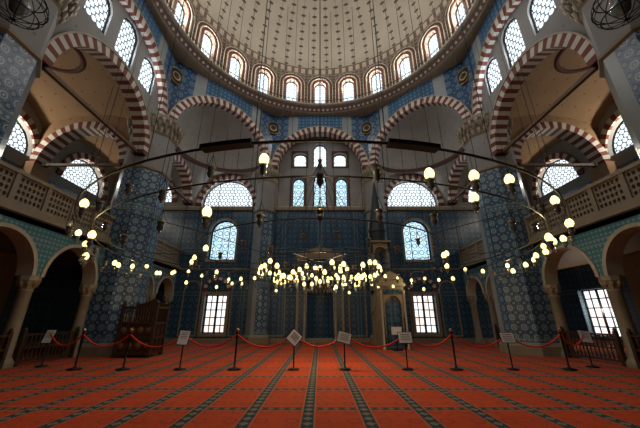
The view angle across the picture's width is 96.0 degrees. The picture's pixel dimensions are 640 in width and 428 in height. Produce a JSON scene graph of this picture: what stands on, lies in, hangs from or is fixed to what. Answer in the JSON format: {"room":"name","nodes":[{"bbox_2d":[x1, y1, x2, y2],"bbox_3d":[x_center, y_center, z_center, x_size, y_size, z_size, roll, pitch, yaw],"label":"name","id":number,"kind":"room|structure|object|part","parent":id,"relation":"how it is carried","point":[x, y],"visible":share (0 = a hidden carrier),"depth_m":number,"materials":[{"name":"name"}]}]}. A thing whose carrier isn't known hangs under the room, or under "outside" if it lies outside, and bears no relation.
{"room":"mosque","nodes":[
{"label":"mosque","id":0,"kind":"room"},
{"bbox_2d":[0,100,113,342],"bbox_3d":[-13.700,-2.177,8.547,0.600,12.400,19.400,0,-20,0],"label":"wall","id":1,"kind":"structure","parent":0,"point":[53,305],"depth_m":14.64,"materials":[{"name":"tile"}]},
{"bbox_2d":[7,121,27,153],"bbox_3d":[-13.760,-3.759,12.467,0.080,1.438,2.500,0,-20,0],"label":"window","id":2,"kind":"structure","parent":1,"relation":"in","point":[18,140],"depth_m":13.18,"materials":[{"name":"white glass"}]},
{"bbox_2d":[15,338,68,347],"bbox_3d":[-13.470,3.653,6.761,0.060,0.220,19.000,0,-20,0],"label":"baseboard","id":3,"kind":"structure","parent":1,"relation":"attached to","point":[32,342],"depth_m":13.70,"materials":[{"name":"wood"}]},
{"bbox_2d":[62,159,98,195],"bbox_3d":[-13.760,-2.262,16.658,0.080,1.668,2.900,0,-20,0],"label":"window","id":4,"kind":"structure","parent":1,"relation":"in","point":[76,175],"depth_m":16.73,"materials":[{"name":"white glass"}]},
{"bbox_2d":[26,47,129,127],"bbox_3d":[-10.925,-5.810,11.241,5.350,1.930,6.800,0,-20,0],"label":"vault","id":5,"kind":"object","parent":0,"point":[83,73],"visible":0.38,"depth_m":13.29,"materials":[{"name":"paint"}]},
{"bbox_2d":[42,0,192,204],"bbox_3d":[-8.130,-5.874,11.264,0.940,5.200,16.860,0,-20,0],"label":"wall","id":6,"kind":"structure","parent":0,"point":[80,31],"depth_m":11.21,"materials":[{"name":"paint"}]},
{"bbox_2d":[41,65,139,154],"bbox_3d":[-7.960,-3.476,10.398,0.180,0.180,4.800,0,-20,0],"label":"tie beam","id":7,"kind":"structure","parent":6,"relation":"attached to","point":[48,71],"depth_m":9.76,"materials":[{"name":"brown wood"}]},
{"bbox_2d":[84,0,110,33],"bbox_3d":[-7.880,-7.324,10.193,0.080,1.560,1.000,0,-20,0],"label":"window","id":8,"kind":"structure","parent":6,"relation":"in","point":[99,11],"depth_m":10.34,"materials":[{"name":"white glass"}]},
{"bbox_2d":[114,18,136,67],"bbox_3d":[-7.880,-7.003,11.671,0.080,1.960,1.020,0,-20,0],"label":"window","id":9,"kind":"structure","parent":6,"relation":"in","point":[126,26],"depth_m":11.79,"materials":[{"name":"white glass"}]},
{"bbox_2d":[138,57,153,93],"bbox_3d":[-7.880,-6.306,13.014,0.080,1.560,1.000,0,-20,0],"label":"window","id":10,"kind":"structure","parent":6,"relation":"in","point":[146,76],"depth_m":13.15,"materials":[{"name":"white glass"}]},
{"bbox_2d":[168,182,191,204],"bbox_3d":[-8.150,-1.320,16.371,0.180,0.180,3.900,0,-20,0],"label":"tie beam","id":11,"kind":"structure","parent":6,"relation":"attached to","point":[170,184],"depth_m":16.72,"materials":[{"name":"brown wood"}]},
{"bbox_2d":[77,136,176,178],"bbox_3d":[-10.925,-3.658,16.843,5.350,1.707,5.000,0,-20,0],"label":"vault","id":12,"kind":"object","parent":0,"point":[90,141],"visible":0.12,"depth_m":17.37,"materials":[{"name":"paint"}]},
{"bbox_2d":[189,334,236,347],"bbox_3d":[-2.900,3.349,7.615,1.424,0.338,0.044,0,-20,0],"label":"rope","id":13,"kind":"object","parent":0,"point":[190,339],"depth_m":7.57,"materials":[{"name":"fabric"}]},
{"bbox_2d":[237,334,287,347],"bbox_3d":[-1.440,3.352,7.614,1.543,0.345,0.044,0,-20,0],"label":"rope","id":14,"kind":"object","parent":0,"point":[243,339],"depth_m":7.57,"materials":[{"name":"fabric"}]},
{"bbox_2d":[0,343,639,427],"bbox_3d":[0.000,3.790,6.818,27.600,0.001,20.200,0,-20,0],"label":"floor","id":15,"kind":"structure","parent":0,"point":[376,392],"depth_m":5.21,"materials":[{"name":"carpet"}]},
{"bbox_2d":[0,328,13,368],"bbox_3d":[-8.350,3.235,6.753,0.100,1.000,2.000,0,-20,0],"label":"wooden railing","id":16,"kind":"object","parent":15,"relation":"on","point":[4,350],"visible":1,"depth_m":7.61,"materials":[{"name":"brown wood"}]},
{"bbox_2d":[0,0,79,158],"bbox_3d":[-8.111,-1.886,6.188,2.483,10.250,2.491,0,-20,0],"label":"pier","id":17,"kind":"object","parent":15,"relation":"on","point":[22,51],"visible":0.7,"depth_m":6.97,"materials":[{"name":"tile"}]},
{"bbox_2d":[34,330,56,367],"bbox_3d":[-7.600,3.722,8.012,0.300,0.939,0.300,0,-20,0],"label":"stand","id":18,"kind":"object","parent":15,"relation":"on","point":[47,339],"visible":1,"depth_m":8.01,"materials":[{"name":"metal"}]},
{"bbox_2d":[13,326,79,366],"bbox_3d":[-8.350,4.016,8.916,0.100,1.000,2.000,0,-20,0],"label":"wooden railing","id":19,"kind":"object","parent":15,"relation":"on","point":[24,334],"visible":0.87,"depth_m":8.57,"materials":[{"name":"brown wood"}]},
{"bbox_2d":[0,115,129,314],"bbox_3d":[-10.975,-0.574,12.987,5.150,12.400,0.900,0,-20,0],"label":"arch","id":20,"kind":"object","parent":15,"relation":"on","point":[54,137],"visible":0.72,"depth_m":13.84,"materials":[{"name":"paint"}]},
{"bbox_2d":[42,162,121,167],"bbox_3d":[-11.100,-2.314,13.615,4.000,0.180,0.180,0,-20,0],"label":"tie beam","id":21,"kind":"structure","parent":20,"relation":"attached to","point":[44,164],"depth_m":13.56,"materials":[{"name":"brown wood"}]},
{"bbox_2d":[66,328,86,370],"bbox_3d":[-6.300,3.524,7.552,0.340,1.000,0.332,0,-20,0],"label":"barrier post","id":22,"kind":"object","parent":15,"relation":"on","point":[75,367],"visible":1,"depth_m":7.46,"materials":[{"name":"metal"}]},
{"bbox_2d":[51,334,81,346],"bbox_3d":[-6.950,3.431,7.851,1.416,0.332,0.044,-7,-21,20],"label":"rope","id":23,"kind":"object","parent":22,"relation":"attached to","point":[53,338],"visible":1,"depth_m":7.79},
{"bbox_2d":[83,334,129,346],"bbox_3d":[-5.675,3.345,7.617,1.275,0.328,0.044,0,-20,0],"label":"rope","id":24,"kind":"object","parent":22,"relation":"attached to","point":[84,335],"visible":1,"depth_m":7.59,"materials":[{"name":"fabric"}]},
{"bbox_2d":[0,160,181,368],"bbox_3d":[-10.835,1.242,7.350,5.330,5.155,19.470,0,-20,0],"label":"gallery","id":25,"kind":"object","parent":15,"relation":"on","point":[38,238],"visible":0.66,"depth_m":8.80,"materials":[{"name":"grey stone"}]},
{"bbox_3d":[-8.380,-0.318,9.221,0.200,0.950,16.870,0,-20,0],"label":"balustrade","id":26,"kind":"part","parent":25,"relation":"part of","materials":[{"name":"grey stone"}]},
{"bbox_2d":[115,328,132,370],"bbox_3d":[-5.050,3.524,7.552,0.340,1.000,0.332,0,-20,0],"label":"barrier post","id":27,"kind":"object","parent":15,"relation":"on","point":[123,368],"visible":1,"depth_m":7.45,"materials":[{"name":"metal"}]},
{"bbox_2d":[130,334,177,347],"bbox_3d":[-4.325,3.350,7.615,1.474,0.341,0.044,0,-20,0],"label":"rope","id":28,"kind":"object","parent":27,"relation":"attached to","point":[131,335],"visible":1,"depth_m":7.57,"materials":[{"name":"fabric"}]},
{"bbox_2d":[78,110,184,356],"bbox_3d":[-8.111,0.437,12.622,2.483,10.250,2.491,0,-20,0],"label":"pier","id":29,"kind":"object","parent":15,"relation":"on","point":[105,306],"visible":0.77,"depth_m":11.81,"materials":[{"name":"tile"}]},
{"bbox_2d":[111,299,169,357],"bbox_3d":[-6.340,4.028,10.347,1.240,1.950,1.020,1,-20,-3],"label":"pulpit","id":30,"kind":"object","parent":15,"relation":"on","point":[150,320],"visible":0.98,"depth_m":9.96,"materials":[{"name":"brown wood"}]},
{"bbox_2d":[173,330,190,370],"bbox_3d":[-3.600,3.549,7.543,0.308,0.946,0.300,0,-20,0],"label":"stand","id":31,"kind":"object","parent":15,"relation":"on","point":[184,335],"visible":1,"depth_m":7.56,"materials":[{"name":"metal"}]},
{"bbox_2d":[227,328,240,370],"bbox_3d":[-2.200,3.524,7.552,0.340,1.000,0.332,0,-20,0],"label":"barrier post","id":32,"kind":"object","parent":15,"relation":"on","point":[234,368],"visible":1,"depth_m":7.45,"materials":[{"name":"metal"}]},
{"bbox_2d":[241,166,280,343],"bbox_3d":[-3.426,2.060,17.118,1.729,10.250,1.729,-19,-27,42],"label":"pier","id":33,"kind":"object","parent":15,"relation":"on","point":[257,316],"visible":0.84,"depth_m":16.38,"materials":[{"name":"tile"}]},
{"bbox_2d":[285,329,302,370],"bbox_3d":[-0.680,3.519,7.522,0.332,0.989,0.348,-13,-24,32],"label":"stand","id":34,"kind":"object","parent":15,"relation":"on","point":[294,337],"visible":1,"depth_m":7.56,"materials":[{"name":"metal"}]},
{"bbox_2d":[300,339,335,346],"bbox_3d":[-0.020,3.347,7.616,1.344,0.333,0.044,0,-20,0],"label":"rope","id":35,"kind":"object","parent":34,"relation":"attached to","point":[300,339],"visible":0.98,"depth_m":7.57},
{"bbox_2d":[295,246,344,342],"bbox_3d":[0.000,4.540,16.600,2.850,5.233,1.250,0,-20,0],"label":"mihrab","id":36,"kind":"object","parent":15,"relation":"on","point":[319,313],"visible":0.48,"depth_m":16.49,"materials":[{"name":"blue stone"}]},
{"bbox_2d":[336,330,351,370],"bbox_3d":[0.631,3.543,7.521,0.312,0.942,0.344,-15,-25,36],"label":"stand","id":37,"kind":"object","parent":15,"relation":"on","point":[342,337],"visible":1,"depth_m":7.56,"materials":[{"name":"metal"}]},
{"bbox_2d":[351,339,397,347],"bbox_3d":[1.445,3.355,7.613,1.632,0.351,0.044,0,-20,0],"label":"rope","id":38,"kind":"object","parent":37,"relation":"attached to","point":[351,339],"visible":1,"depth_m":7.56,"materials":[{"name":"fabric"}]},
{"bbox_2d":[359,166,388,342],"bbox_3d":[3.414,2.060,17.118,1.729,10.250,1.729,-19,-27,42],"label":"pier","id":39,"kind":"object","parent":15,"relation":"on","point":[367,172],"visible":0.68,"depth_m":17.71,"materials":[{"name":"stone"}]},
{"bbox_2d":[366,174,410,350],"bbox_3d":[3.200,1.553,14.757,1.200,9.600,3.205,0,-20,0],"label":"minbar","id":40,"kind":"object","parent":15,"relation":"on","point":[389,313],"visible":0.87,"depth_m":12.96,"materials":[{"name":"beige stone"}]},
{"bbox_3d":[2.770,4.564,13.821,0.100,3.300,2.700,0,-20,0],"label":"panel","id":41,"kind":"part","parent":40,"relation":"part of","materials":[{"name":"beige stone"}]},
{"bbox_3d":[3.630,4.564,13.821,0.100,3.300,2.700,0,-20,0],"label":"panel","id":42,"kind":"part","parent":40,"relation":"part of","materials":[{"name":"beige stone"}]},
{"bbox_2d":[397,332,413,370],"bbox_3d":[2.250,3.571,7.535,0.370,0.901,0.300,0,-20,0],"label":"stand","id":43,"kind":"object","parent":15,"relation":"on","point":[405,338],"visible":1,"depth_m":7.55,"materials":[{"name":"metal"}]},
{"bbox_2d":[449,328,463,370],"bbox_3d":[3.500,3.524,7.552,0.340,1.000,0.332,0,-20,0],"label":"barrier post","id":44,"kind":"object","parent":15,"relation":"on","point":[455,368],"visible":1,"depth_m":7.46,"materials":[{"name":"metal"}]},
{"bbox_2d":[494,324,499,346],"bbox_3d":[8.350,5.476,12.960,0.100,1.000,1.400,0,-20,0],"label":"wooden railing","id":45,"kind":"object","parent":15,"relation":"on","point":[495,326],"visible":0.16,"depth_m":13.54,"materials":[{"name":"brown wood"}]},
{"bbox_2d":[455,110,561,356],"bbox_3d":[8.129,0.437,12.622,2.483,10.250,2.491,0,-20,0],"label":"pier","id":46,"kind":"object","parent":15,"relation":"on","point":[523,308],"visible":0.72,"depth_m":11.60,"materials":[{"name":"tile"}]},
{"bbox_2d":[498,332,519,370],"bbox_3d":[4.950,3.575,7.534,0.370,0.891,0.300,0,-20,0],"label":"stand","id":47,"kind":"object","parent":15,"relation":"on","point":[506,337],"visible":1,"depth_m":7.57,"materials":[{"name":"metal"}]},
{"bbox_2d":[458,160,639,368],"bbox_3d":[10.835,1.242,7.350,5.330,5.155,19.470,0,-20,0],"label":"gallery","id":48,"kind":"object","parent":15,"relation":"on","point":[603,235],"visible":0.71,"depth_m":8.96,"materials":[{"name":"grey stone"}]},
{"bbox_3d":[8.380,-0.294,9.287,0.200,0.950,16.870,0,-20,0],"label":"balustrade","id":49,"kind":"part","parent":48,"relation":"part of","materials":[{"name":"grey stone"}]},
{"bbox_2d":[557,328,577,370],"bbox_3d":[6.400,3.524,7.552,0.340,1.000,0.332,0,-20,0],"label":"barrier post","id":50,"kind":"object","parent":15,"relation":"on","point":[568,367],"visible":1,"depth_m":7.46,"materials":[{"name":"metal"}]},
{"bbox_2d":[516,334,560,347],"bbox_3d":[5.675,3.350,7.615,1.474,0.341,0.044,0,-20,0],"label":"rope","id":51,"kind":"object","parent":50,"relation":"attached to","point":[559,335],"visible":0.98,"depth_m":7.57,"materials":[{"name":"fabric"}]},
{"bbox_2d":[561,334,583,345],"bbox_3d":[6.875,3.405,7.808,1.058,0.310,0.044,8,-21,-21],"label":"rope","id":52,"kind":"object","parent":50,"relation":"attached to","point":[580,341],"visible":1,"depth_m":7.72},
{"bbox_2d":[510,115,639,314],"bbox_3d":[10.975,-0.574,12.987,5.150,12.400,0.900,0,-20,0],"label":"arch","id":53,"kind":"object","parent":15,"relation":"on","point":[585,137],"visible":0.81,"depth_m":13.84,"materials":[{"name":"red stone"},{"name":"white stone"}]},
{"bbox_2d":[518,162,597,167],"bbox_3d":[11.100,-2.314,13.615,4.000,0.180,0.180,0,-20,0],"label":"tie beam","id":54,"kind":"structure","parent":53,"relation":"attached to","point":[595,164],"depth_m":13.56,"materials":[{"name":"brown wood"}]},
{"bbox_2d":[576,330,599,367],"bbox_3d":[7.359,3.689,7.915,0.317,0.936,0.293,-6,-21,17],"label":"stand","id":55,"kind":"object","parent":15,"relation":"on","point":[587,338],"visible":1,"depth_m":7.93,"materials":[{"name":"metal"}]},
{"bbox_2d":[560,326,626,366],"bbox_3d":[8.350,4.016,8.916,0.100,1.000,2.000,0,-20,0],"label":"wooden railing","id":56,"kind":"object","parent":15,"relation":"on","point":[615,334],"visible":0.85,"depth_m":8.54,"materials":[{"name":"brown wood"}]},
{"bbox_2d":[560,0,639,158],"bbox_3d":[8.129,-1.886,6.188,2.483,10.250,2.491,0,-20,0],"label":"pier","id":57,"kind":"object","parent":15,"relation":"on","point":[617,51],"visible":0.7,"depth_m":6.99,"materials":[{"name":"tile"}]},
{"bbox_2d":[626,328,639,368],"bbox_3d":[8.350,3.235,6.753,0.100,1.000,2.000,0,-20,0],"label":"wooden railing","id":58,"kind":"object","parent":15,"relation":"on","point":[635,350],"visible":1,"depth_m":7.61,"materials":[{"name":"brown wood"}]},
{"bbox_2d":[106,137,533,337],"bbox_3d":[0.000,0.308,18.229,27.600,14.300,0.500,0,-20,0],"label":"wall","id":59,"kind":"structure","parent":0,"point":[172,234],"depth_m":17.32,"materials":[{"name":"tile"}]},
{"bbox_2d":[165,187,171,201],"bbox_3d":[-10.800,-1.382,18.849,2.700,1.500,0.080,0,-20,0],"label":"window","id":60,"kind":"structure","parent":59,"relation":"in","point":[169,196],"depth_m":18.79,"materials":[{"name":"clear glass"}]},
{"bbox_2d":[202,295,226,332],"bbox_3d":[-5.900,5.649,16.311,1.240,2.050,0.080,0,-20,0],"label":"window","id":61,"kind":"structure","parent":59,"relation":"in","point":[215,307],"depth_m":16.32,"materials":[{"name":"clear glass"}]},
{"bbox_2d":[209,221,236,259],"bbox_3d":[-5.900,1.628,17.762,1.600,2.500,0.080,0,-20,0],"label":"window","id":62,"kind":"structure","parent":59,"relation":"in","point":[225,232],"depth_m":17.78,"materials":[{"name":"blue glass"}]},
{"bbox_2d":[203,182,251,205],"bbox_3d":[-5.900,-1.264,18.807,3.200,1.850,0.080,0,-20,0],"label":"window","id":63,"kind":"structure","parent":59,"relation":"in","point":[241,195],"depth_m":18.80,"materials":[{"name":"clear glass"}]},
{"bbox_2d":[175,105,282,204],"bbox_3d":[-5.249,-3.875,16.389,5.802,4.920,5.802,0,-20,0],"label":"semi-dome","id":64,"kind":"object","parent":59,"relation":"on","point":[189,120],"visible":0.71,"depth_m":18.15,"materials":[{"name":"paint"}]},
{"bbox_2d":[292,179,304,205],"bbox_3d":[-1.400,-1.358,18.841,0.800,2.050,0.080,0,-20,0],"label":"window","id":65,"kind":"structure","parent":59,"relation":"in","point":[298,184],"depth_m":18.90,"materials":[{"name":"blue glass"}]},
{"bbox_2d":[293,155,306,165],"bbox_3d":[-1.350,-3.569,19.639,0.900,1.050,0.080,0,-20,0],"label":"window","id":66,"kind":"structure","parent":59,"relation":"in","point":[299,160],"depth_m":19.70,"materials":[{"name":"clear glass"}]},
{"bbox_2d":[104,151,535,336],"bbox_3d":[0.000,1.176,17.570,27.000,11.620,0.170,0,-20,0],"label":"trim","id":67,"kind":"structure","parent":59,"relation":"attached to","point":[246,183],"depth_m":17.71,"materials":[{"name":"grey stone"}]},
{"bbox_2d":[313,178,326,205],"bbox_3d":[0.000,-1.499,18.892,0.850,2.350,0.080,0,-20,0],"label":"window","id":68,"kind":"structure","parent":59,"relation":"in","point":[316,197],"depth_m":18.83,"materials":[{"name":"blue glass"}]},
{"bbox_2d":[313,145,326,166],"bbox_3d":[0.000,-3.921,19.766,0.950,1.800,0.080,0,-20,0],"label":"window","id":69,"kind":"structure","parent":59,"relation":"in","point":[316,149],"depth_m":19.82,"materials":[{"name":"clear glass"}]},
{"bbox_2d":[144,0,495,115],"bbox_3d":[0.000,-9.533,12.585,17.000,0.620,17.000,0,-20,0],"label":"crown molding","id":70,"kind":"structure","parent":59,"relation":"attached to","point":[196,60],"depth_m":16.17,"materials":[{"name":"paint"}]},
{"bbox_2d":[166,0,473,101],"bbox_3d":[0.000,-9.932,12.729,14.240,0.309,14.240,0,-20,0],"label":"rail","id":71,"kind":"object","parent":70,"relation":"on","point":[166,0],"depth_m":16.84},
{"bbox_2d":[165,338,494,342],"bbox_3d":[0.000,6.835,15.575,27.000,0.220,0.070,0,-20,0],"label":"baseboard","id":72,"kind":"structure","parent":59,"relation":"attached to","point":[168,340],"depth_m":15.54,"materials":[{"name":"grey stone"}]},
{"bbox_2d":[333,155,346,165],"bbox_3d":[1.350,-3.569,19.639,0.900,1.050,0.080,0,-20,0],"label":"window","id":73,"kind":"structure","parent":59,"relation":"in","point":[339,160],"depth_m":19.70,"materials":[{"name":"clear glass"}]},
{"bbox_2d":[335,179,347,205],"bbox_3d":[1.400,-1.358,18.841,0.800,2.050,0.080,0,-20,0],"label":"window","id":74,"kind":"structure","parent":59,"relation":"in","point":[340,184],"depth_m":18.90,"materials":[{"name":"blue glass"}]},
{"bbox_2d":[388,182,436,205],"bbox_3d":[5.900,-1.264,18.807,3.200,1.850,0.080,0,-20,0],"label":"window","id":75,"kind":"structure","parent":59,"relation":"in","point":[398,195],"depth_m":18.80,"materials":[{"name":"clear glass"}]},
{"bbox_2d":[403,221,430,259],"bbox_3d":[5.900,1.628,17.762,1.600,2.500,0.080,0,-20,0],"label":"window","id":76,"kind":"structure","parent":59,"relation":"in","point":[420,251],"depth_m":17.74,"materials":[{"name":"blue glass"}]},
{"bbox_2d":[413,295,437,332],"bbox_3d":[5.900,5.649,16.311,1.240,2.050,0.080,0,-20,0],"label":"window","id":77,"kind":"structure","parent":59,"relation":"in","point":[425,316],"depth_m":16.32,"materials":[{"name":"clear glass"}]},
{"bbox_2d":[191,0,448,74],"bbox_3d":[0.000,-15.468,14.727,15.029,6.400,15.029,0,-20,0],"label":"ceiling","id":78,"kind":"structure","parent":0,"point":[319,23],"depth_m":20.07,"materials":[{"name":"paint"}]},
{"bbox_2d":[65,0,575,297],"bbox_3d":[0.001,-8.029,12.043,11.718,21.818,11.690,1,-20,-3],"label":"ring chandelier","id":79,"kind":"object","parent":78,"relation":"hanging from","point":[279,278],"visible":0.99,"depth_m":6.10,"materials":[{"name":"metal"}]},
{"bbox_2d":[118,0,521,168],"bbox_3d":[0.000,-7.379,11.807,15.907,4.000,16.220,0,-20,0],"label":"pendentives","id":80,"kind":"object","parent":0,"point":[192,93],"visible":0.84,"depth_m":16.04,"materials":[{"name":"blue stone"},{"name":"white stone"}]},
{"bbox_2d":[170,66,183,84],"bbox_3d":[-7.489,-7.219,15.048,0.080,0.940,0.940,-8,-21,21],"label":"roundel","id":81,"kind":"object","parent":80,"relation":"attached to","point":[176,74],"visible":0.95,"depth_m":15.01,"materials":[{"name":"gold metal"}]},
{"bbox_2d":[268,122,278,133],"bbox_3d":[-3.102,-5.730,19.174,0.940,0.940,0.080,8,-21,-21],"label":"roundel","id":82,"kind":"object","parent":80,"relation":"attached to","point":[273,127],"visible":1,"depth_m":19.14,"materials":[{"name":"gold metal"}]},
{"bbox_2d":[165,0,474,102],"bbox_3d":[0.000,-11.142,13.165,15.700,3.000,15.700,0,-20,0],"label":"dome drum","id":83,"kind":"object","parent":80,"relation":"on","point":[306,84],"visible":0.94,"depth_m":18.50,"materials":[{"name":"paint"}]},
{"bbox_2d":[0,0,48,29],"bbox_3d":[-6.000,-7.281,6.881,0.868,7.430,0.868,0,-20,0],"label":"lantern","id":84,"kind":"object","parent":83,"relation":"hanging from","point":[20,8],"visible":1,"depth_m":5.72,"materials":[{"name":"black metal"}]},
{"bbox_3d":[-6.000,-4.144,5.749,0.340,0.500,0.340,0,-20,0],"label":"glass","id":85,"kind":"part","parent":84,"relation":"part of","materials":[{"name":"grey"}]},
{"bbox_2d":[174,0,184,26],"bbox_3d":[-7.447,-10.323,14.991,0.080,1.900,0.820,-5,-20,14],"label":"window","id":86,"kind":"structure","parent":83,"relation":"attached to","point":[179,5],"depth_m":15.27,"materials":[{"name":"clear glass"}]},
{"bbox_2d":[201,33,212,57],"bbox_3d":[-6.677,-9.691,16.741,0.080,1.900,0.820,-11,-23,28],"label":"window","id":87,"kind":"structure","parent":83,"relation":"attached to","point":[207,44],"depth_m":16.95,"materials":[{"name":"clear glass"}]},
{"bbox_2d":[229,57,240,79],"bbox_3d":[-5.452,-9.149,18.242,0.080,1.900,0.820,-19,-27,42],"label":"window","id":88,"kind":"structure","parent":83,"relation":"attached to","point":[233,67],"depth_m":18.39,"materials":[{"name":"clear glass"}]},
{"bbox_2d":[257,72,268,93],"bbox_3d":[-3.855,-8.733,19.395,0.820,1.900,0.080,11,-23,-28],"label":"window","id":89,"kind":"structure","parent":83,"relation":"attached to","point":[266,78],"depth_m":19.52,"materials":[{"name":"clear glass"}]},
{"bbox_2d":[286,82,297,100],"bbox_3d":[-1.996,-8.472,20.119,0.820,1.900,0.080,5,-20,-14],"label":"window","id":90,"kind":"structure","parent":83,"relation":"attached to","point":[291,88],"depth_m":20.20,"materials":[{"name":"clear glass"}]},
{"bbox_2d":[314,85,325,102],"bbox_3d":[0.000,-8.383,20.366,0.820,1.900,0.080,0,-20,0],"label":"window","id":91,"kind":"structure","parent":83,"relation":"attached to","point":[316,89],"depth_m":20.45,"materials":[{"name":"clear glass"}]},
{"bbox_2d":[342,82,353,100],"bbox_3d":[1.996,-8.472,20.119,0.820,1.900,0.080,-5,-20,14],"label":"window","id":92,"kind":"structure","parent":83,"relation":"attached to","point":[348,88],"depth_m":20.20,"materials":[{"name":"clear glass"}]},
{"bbox_2d":[371,72,382,93],"bbox_3d":[3.855,-8.733,19.395,0.820,1.900,0.080,-11,-23,28],"label":"window","id":93,"kind":"structure","parent":83,"relation":"attached to","point":[373,78],"depth_m":19.52,"materials":[{"name":"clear glass"}]},
{"bbox_2d":[399,57,410,79],"bbox_3d":[5.452,-9.149,18.242,0.820,1.900,0.080,-19,-27,42],"label":"window","id":94,"kind":"structure","parent":83,"relation":"attached to","point":[406,67],"depth_m":18.39,"materials":[{"name":"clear glass"}]},
{"bbox_2d":[427,33,438,57],"bbox_3d":[6.677,-9.691,16.741,0.080,1.900,0.820,11,-23,-28],"label":"window","id":95,"kind":"structure","parent":83,"relation":"attached to","point":[432,44],"depth_m":16.95,"materials":[{"name":"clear glass"}]},
{"bbox_2d":[455,0,465,26],"bbox_3d":[7.447,-10.323,14.991,0.080,1.900,0.820,5,-20,-14],"label":"window","id":96,"kind":"structure","parent":83,"relation":"attached to","point":[460,5],"depth_m":15.27,"materials":[{"name":"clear glass"}]},
{"bbox_2d":[591,0,639,29],"bbox_3d":[6.000,-7.281,6.881,0.868,7.430,0.868,0,-20,0],"label":"lantern","id":97,"kind":"object","parent":83,"relation":"hanging from","point":[617,8],"visible":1,"depth_m":5.72,"materials":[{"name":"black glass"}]},
{"bbox_3d":[6.000,-4.144,5.749,0.340,0.500,0.340,0,-20,0],"label":"glass","id":98,"kind":"part","parent":97,"relation":"part of","materials":[{"name":"grey"}]},
{"bbox_2d":[361,122,371,133],"bbox_3d":[3.102,-5.730,19.174,0.940,0.940,0.080,-8,-21,21],"label":"roundel","id":99,"kind":"object","parent":80,"relation":"attached to","point":[366,127],"visible":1,"depth_m":19.14,"materials":[{"name":"gold metal"}]},
{"bbox_2d":[456,66,469,84],"bbox_3d":[7.489,-7.219,15.048,0.080,0.940,0.940,8,-21,-21],"label":"roundel","id":100,"kind":"object","parent":80,"relation":"attached to","point":[463,74],"visible":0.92,"depth_m":15.01,"materials":[{"name":"gold metal"}]},
{"bbox_2d":[357,105,464,204],"bbox_3d":[5.249,-3.875,16.389,5.802,4.920,5.802,0,-20,0],"label":"semi-dome","id":101,"kind":"object","parent":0,"point":[450,120],"visible":0.63,"depth_m":18.14,"materials":[{"name":"paint"}]},
{"bbox_2d":[413,334,451,346],"bbox_3d":[2.875,3.345,7.617,1.275,0.328,0.044,0,-20,0],"label":"rope","id":102,"kind":"object","parent":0,"point":[449,336],"depth_m":7.58,"materials":[{"name":"fabric"}]},
{"bbox_2d":[452,334,500,347],"bbox_3d":[4.225,3.350,7.615,1.474,0.341,0.044,0,-20,0],"label":"rope","id":103,"kind":"object","parent":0,"point":[499,340],"depth_m":7.57,"materials":[{"name":"fabric"}]},
{"bbox_2d":[463,136,561,179],"bbox_3d":[10.925,-3.658,16.843,5.350,1.707,5.000,0,-20,0],"label":"vault","id":104,"kind":"object","parent":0,"point":[549,141],"visible":0.13,"depth_m":17.37,"materials":[{"name":"paint"}]},
{"bbox_2d":[447,0,597,204],"bbox_3d":[8.130,-5.874,11.264,0.940,5.200,16.860,0,-20,0],"label":"wall","id":105,"kind":"structure","parent":0,"point":[559,31],"depth_m":11.21,"materials":[{"name":"paint"}]},
{"bbox_2d":[448,183,471,204],"bbox_3d":[8.150,-1.320,16.371,0.180,0.180,3.900,0,-20,0],"label":"tie beam","id":106,"kind":"structure","parent":105,"relation":"attached to","point":[469,184],"depth_m":16.72,"materials":[{"name":"brown wood"}]},
{"bbox_2d":[486,57,501,93],"bbox_3d":[7.880,-6.306,13.014,0.080,1.560,1.000,0,-20,0],"label":"window","id":107,"kind":"structure","parent":105,"relation":"in","point":[493,76],"depth_m":13.15,"materials":[{"name":"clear glass"}]},
{"bbox_2d":[503,18,525,67],"bbox_3d":[7.880,-7.003,11.671,0.080,1.960,1.020,0,-20,0],"label":"window","id":108,"kind":"structure","parent":105,"relation":"in","point":[513,26],"depth_m":11.79,"materials":[{"name":"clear glass"}]},
{"bbox_2d":[529,0,555,33],"bbox_3d":[7.880,-7.324,10.193,0.080,1.560,1.000,0,-20,0],"label":"window","id":109,"kind":"structure","parent":105,"relation":"in","point":[540,11],"depth_m":10.34,"materials":[{"name":"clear glass"}]},
{"bbox_2d":[500,65,598,154],"bbox_3d":[7.960,-3.476,10.398,0.180,0.180,4.800,0,-20,0],"label":"tie beam","id":110,"kind":"structure","parent":105,"relation":"attached to","point":[590,71],"depth_m":9.76,"materials":[{"name":"brown wood"}]},
{"bbox_2d":[510,47,613,128],"bbox_3d":[10.925,-5.810,11.241,5.350,1.930,6.800,0,-20,0],"label":"vault","id":111,"kind":"object","parent":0,"point":[556,73],"visible":0.41,"depth_m":13.29,"materials":[{"name":"paint"}]},
{"bbox_2d":[526,100,639,342],"bbox_3d":[13.700,-1.294,10.993,0.600,12.400,19.400,0,-20,0],"label":"wall","id":112,"kind":"structure","parent":0,"point":[573,280],"depth_m":15.03,"materials":[{"name":"tile"}]},
{"bbox_2d":[541,159,577,195],"bbox_3d":[13.760,-2.262,16.658,0.080,1.668,2.900,0,-20,0],"label":"window","id":113,"kind":"structure","parent":112,"relation":"in","point":[563,175],"depth_m":16.73,"materials":[{"name":"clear glass"}]},
{"bbox_2d":[571,338,624,347],"bbox_3d":[13.470,4.332,8.643,0.060,0.220,19.000,0,-20,0],"label":"baseboard","id":114,"kind":"structure","parent":112,"relation":"attached to","point":[594,341],"depth_m":13.80,"materials":[{"name":"wood"}]},
{"bbox_2d":[581,288,621,337],"bbox_3d":[13.760,4.790,14.005,0.080,2.200,1.600,0,-20,0],"label":"window","id":115,"kind":"structure","parent":112,"relation":"in","point":[597,302],"depth_m":14.17,"materials":[{"name":"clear glass"}]},
{"bbox_2d":[612,121,632,153],"bbox_3d":[13.760,-3.759,12.467,0.080,1.438,2.500,0,-20,0],"label":"window","id":116,"kind":"structure","parent":112,"relation":"in","point":[621,140],"depth_m":13.18,"materials":[{"name":"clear glass"}]}
]}

